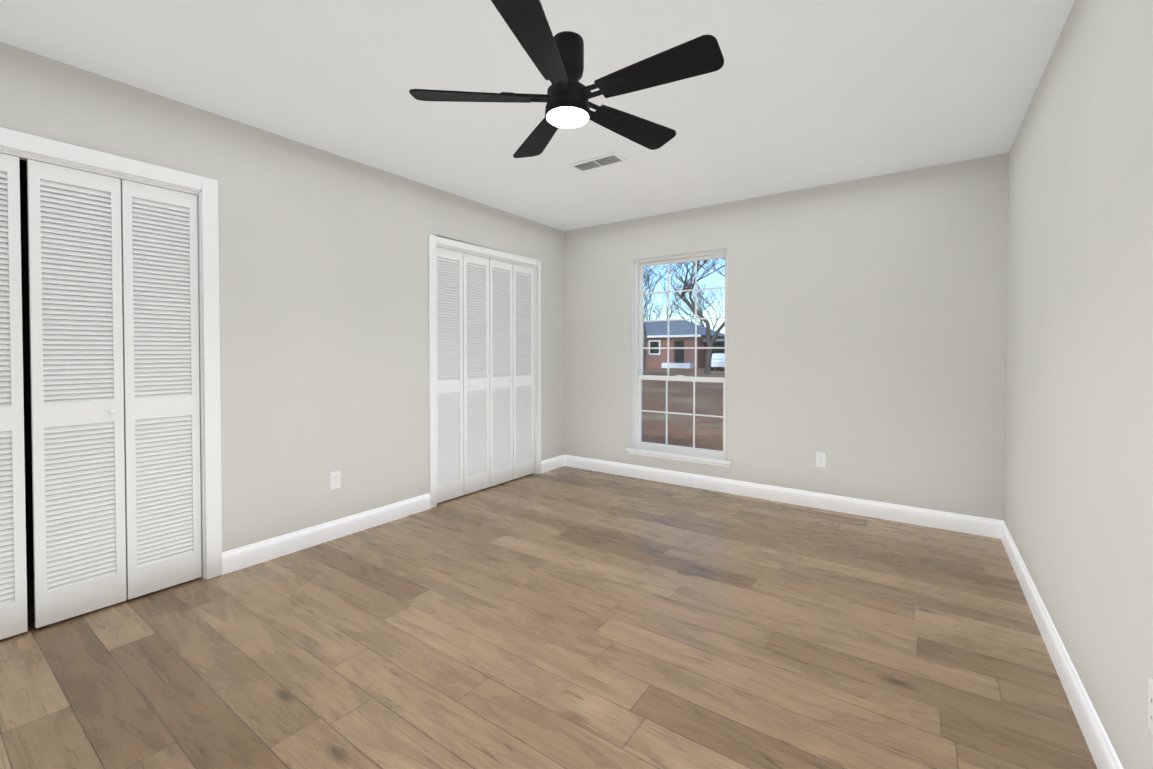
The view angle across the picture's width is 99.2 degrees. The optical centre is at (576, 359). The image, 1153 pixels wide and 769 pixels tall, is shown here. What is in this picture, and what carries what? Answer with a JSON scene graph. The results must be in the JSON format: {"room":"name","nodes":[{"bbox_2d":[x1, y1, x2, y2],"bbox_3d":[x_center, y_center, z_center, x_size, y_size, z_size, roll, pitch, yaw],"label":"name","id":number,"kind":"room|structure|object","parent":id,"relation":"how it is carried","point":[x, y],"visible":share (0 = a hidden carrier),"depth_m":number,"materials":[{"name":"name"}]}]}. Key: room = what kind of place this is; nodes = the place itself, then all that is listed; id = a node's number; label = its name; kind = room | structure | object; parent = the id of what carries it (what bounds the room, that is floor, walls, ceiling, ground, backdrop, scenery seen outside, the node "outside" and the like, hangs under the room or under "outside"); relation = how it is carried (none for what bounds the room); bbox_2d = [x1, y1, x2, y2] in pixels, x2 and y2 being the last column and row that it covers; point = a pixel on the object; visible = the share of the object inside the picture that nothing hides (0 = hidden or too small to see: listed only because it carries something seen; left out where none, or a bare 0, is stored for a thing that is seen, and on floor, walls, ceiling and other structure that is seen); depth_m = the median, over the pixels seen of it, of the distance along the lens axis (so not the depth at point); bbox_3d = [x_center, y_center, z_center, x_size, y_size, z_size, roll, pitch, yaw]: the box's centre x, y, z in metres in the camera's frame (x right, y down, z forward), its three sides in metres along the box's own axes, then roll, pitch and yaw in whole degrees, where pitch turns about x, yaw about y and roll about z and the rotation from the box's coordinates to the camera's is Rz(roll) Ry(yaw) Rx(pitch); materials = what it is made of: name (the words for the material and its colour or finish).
{"room":"empty bedroom","nodes":[
{"label":"empty bedroom","id":0,"kind":"room"},
{"bbox_2d":[19,160,125,580],"bbox_3d":[-1.805,-0.085,3.522,0.679,2.440,4.142,1,1,35],"label":"wall","id":1,"kind":"structure","parent":0,"point":[26,370],"depth_m":2.54,"materials":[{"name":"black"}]},
{"bbox_2d":[0,42,563,551],"bbox_3d":[-1.621,-0.078,3.094,0.115,2.440,5.332,1,1,35],"label":"wall","id":2,"kind":"structure","parent":0,"point":[324,314],"depth_m":2.97,"materials":[{"name":"paint"}]},
{"bbox_2d":[0,153,201,639],"bbox_3d":[-2.220,0.151,2.181,0.058,1.985,0.902,1,1,35],"label":"closet door","id":3,"kind":"structure","parent":2,"relation":"in","point":[93,351],"depth_m":2.24,"materials":[{"name":"white wood"}]},
{"bbox_2d":[0,127,540,579],"bbox_3d":[-1.429,0.077,3.249,0.042,2.125,3.748,1,1,35],"label":"trim","id":4,"kind":"structure","parent":2,"relation":"attached to","point":[38,145],"depth_m":2.56,"materials":[{"name":"white wood"}]},
{"bbox_2d":[222,493,430,574],"bbox_3d":[-1.502,1.083,3.168,0.014,0.116,1.353,1,1,35],"label":"baseboard","id":5,"kind":"structure","parent":2,"relation":"attached to","point":[236,559],"depth_m":3.02,"materials":[{"name":"white wood"}]},
{"bbox_2d":[330,470,340,490],"bbox_3d":[-1.534,0.771,3.122,0.007,0.116,0.072,1,1,35],"label":"electrical outlet","id":6,"kind":"object","parent":2,"relation":"attached to","point":[335,479],"visible":1,"depth_m":3.12,"materials":[{"name":"white plastic"}]},
{"bbox_2d":[436,247,533,502],"bbox_3d":[-0.753,0.119,4.260,0.058,1.985,1.185,1,1,35],"label":"closet door","id":7,"kind":"structure","parent":2,"relation":"in","point":[484,372],"depth_m":4.20,"materials":[{"name":"white wood"}]},
{"bbox_2d":[541,455,565,472],"bbox_3d":[-0.243,1.055,4.954,0.014,0.116,0.379,1,1,35],"label":"baseboard","id":8,"kind":"structure","parent":2,"relation":"attached to","point":[559,461],"depth_m":4.96,"materials":[{"name":"white wood"}]},
{"bbox_2d":[0,0,1074,230],"bbox_3d":[-0.457,-1.346,2.253,4.463,0.120,5.332,1,1,35],"label":"ceiling","id":9,"kind":"structure","parent":0,"point":[791,95],"depth_m":2.27,"materials":[{"name":"paint"}]},
{"bbox_2d":[409,0,723,157],"bbox_3d":[-0.002,-1.118,1.962,1.159,0.326,1.196,1,1,35],"label":"fan","id":10,"kind":"object","parent":9,"relation":"hanging from","point":[558,58],"visible":1,"depth_m":1.89,"materials":[{"name":"black"}]},
{"bbox_2d":[567,152,627,172],"bbox_3d":[0.139,-1.297,3.240,0.370,0.009,0.170,1,1,35],"label":"ceiling vent","id":11,"kind":"object","parent":9,"relation":"in","point":[601,161],"visible":0.96,"depth_m":3.23,"materials":[{"name":"white plastic"}]},
{"bbox_2d":[0,466,1096,768],"bbox_3d":[-0.457,1.204,2.293,4.463,0.100,5.332,1,1,35],"label":"floor","id":12,"kind":"structure","parent":0,"point":[566,618],"depth_m":1.94,"materials":[{"name":"brown wood"}]},
{"bbox_2d":[564,153,1008,520],"bbox_3d":[1.340,-0.095,4.170,3.713,2.440,0.160,1,1,35],"label":"wall","id":13,"kind":"structure","parent":0,"point":[866,335],"depth_m":3.62,"materials":[{"name":"paint"}]},
{"bbox_2d":[626,248,731,467],"bbox_3d":[0.928,-0.019,4.430,1.000,1.845,0.172,1,1,35],"label":"window unit","id":14,"kind":"structure","parent":13,"relation":"in","point":[693,454],"depth_m":4.50,"materials":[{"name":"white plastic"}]},
{"bbox_2d":[566,455,997,537],"bbox_3d":[1.276,1.068,4.127,3.450,0.116,0.014,1,1,35],"label":"baseboard","id":15,"kind":"structure","parent":13,"relation":"attached to","point":[988,527],"depth_m":3.77,"materials":[{"name":"white wood"}]},
{"bbox_2d":[816,452,825,467],"bbox_3d":[1.854,0.762,3.718,0.072,0.116,0.007,1,1,35],"label":"electrical outlet","id":16,"kind":"object","parent":13,"relation":"attached to","point":[820,459],"visible":1,"depth_m":3.71,"materials":[{"name":"white plastic"}]},
{"bbox_2d":[1004,0,1152,768],"bbox_3d":[1.320,-0.046,1.020,0.115,2.440,5.332,1,1,35],"label":"wall","id":17,"kind":"structure","parent":0,"point":[1078,492],"depth_m":1.54,"materials":[{"name":"paint"}]},
{"bbox_2d":[998,520,1122,768],"bbox_3d":[1.255,1.115,1.057,0.014,0.116,5.057,1,1,35],"label":"baseboard","id":18,"kind":"structure","parent":17,"relation":"attached to","point":[1102,751],"depth_m":1.72,"materials":[{"name":"white wood"}]},
{"bbox_2d":[1148,678,1152,734],"bbox_3d":[1.283,0.783,1.088,0.007,0.116,0.072,1,1,35],"label":"electrical outlet","id":19,"kind":"object","parent":17,"relation":"attached to","point":[1150,703],"visible":1,"depth_m":1.10,"materials":[{"name":"white plastic"}]},
{"label":"outside","id":20,"kind":"structure","parent":0,"visible":0},
{"bbox_2d":[642,367,724,450],"bbox_3d":[22.657,0.644,72.136,200.000,0.300,135.503,1,1,35],"label":"ground","id":21,"kind":"structure","parent":20,"point":[708,387],"depth_m":13.67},
{"bbox_2d":[643,266,672,369],"bbox_3d":[5.728,-4.501,44.212,7.128,11.453,9.126,1,1,35],"label":"tree","id":22,"kind":"object","parent":21,"relation":"on","point":[648,287],"depth_m":43.11,"materials":[{"name":"brown plant"}]},
{"bbox_2d":[643,273,693,319],"bbox_3d":[13.341,-6.727,76.284,9.434,14.912,9.506,1,1,35],"label":"tree","id":23,"kind":"object","parent":21,"relation":"on","point":[652,310],"depth_m":76.44,"materials":[{"name":"brown plant"}]},
{"bbox_2d":[643,320,724,367],"bbox_3d":[7.228,-1.834,56.119,18.200,5.150,10.400,1,1,35],"label":"house","id":24,"kind":"structure","parent":21,"relation":"on","point":[656,355],"depth_m":49.50,"materials":[{"name":"brown brick"}]},
{"bbox_2d":[645,258,724,374],"bbox_3d":[8.829,-4.700,36.119,8.970,12.101,7.474,1,1,35],"label":"tree","id":25,"kind":"object","parent":21,"relation":"on","point":[709,340],"depth_m":35.57,"materials":[{"name":"brown plant"}]},
{"bbox_2d":[664,276,724,329],"bbox_3d":[15.613,-5.048,63.901,9.220,11.937,11.974,1,1,35],"label":"tree","id":26,"kind":"object","parent":21,"relation":"on","point":[698,303],"depth_m":64.40,"materials":[{"name":"brown plant"}]},
{"bbox_2d":[703,339,724,367],"bbox_3d":[16.556,-0.581,49.497,5.500,2.850,6.300,1,1,35],"label":"carport","id":27,"kind":"object","parent":21,"relation":"on","point":[720,341],"depth_m":47.94,"materials":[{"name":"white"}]},
{"bbox_2d":[711,353,724,370],"bbox_3d":[12.866,0.210,42.628,1.820,1.480,4.500,0,1,25],"label":"car","id":28,"kind":"object","parent":21,"relation":"on","point":[718,361],"depth_m":41.00,"materials":[{"name":"white paint"}]}
]}

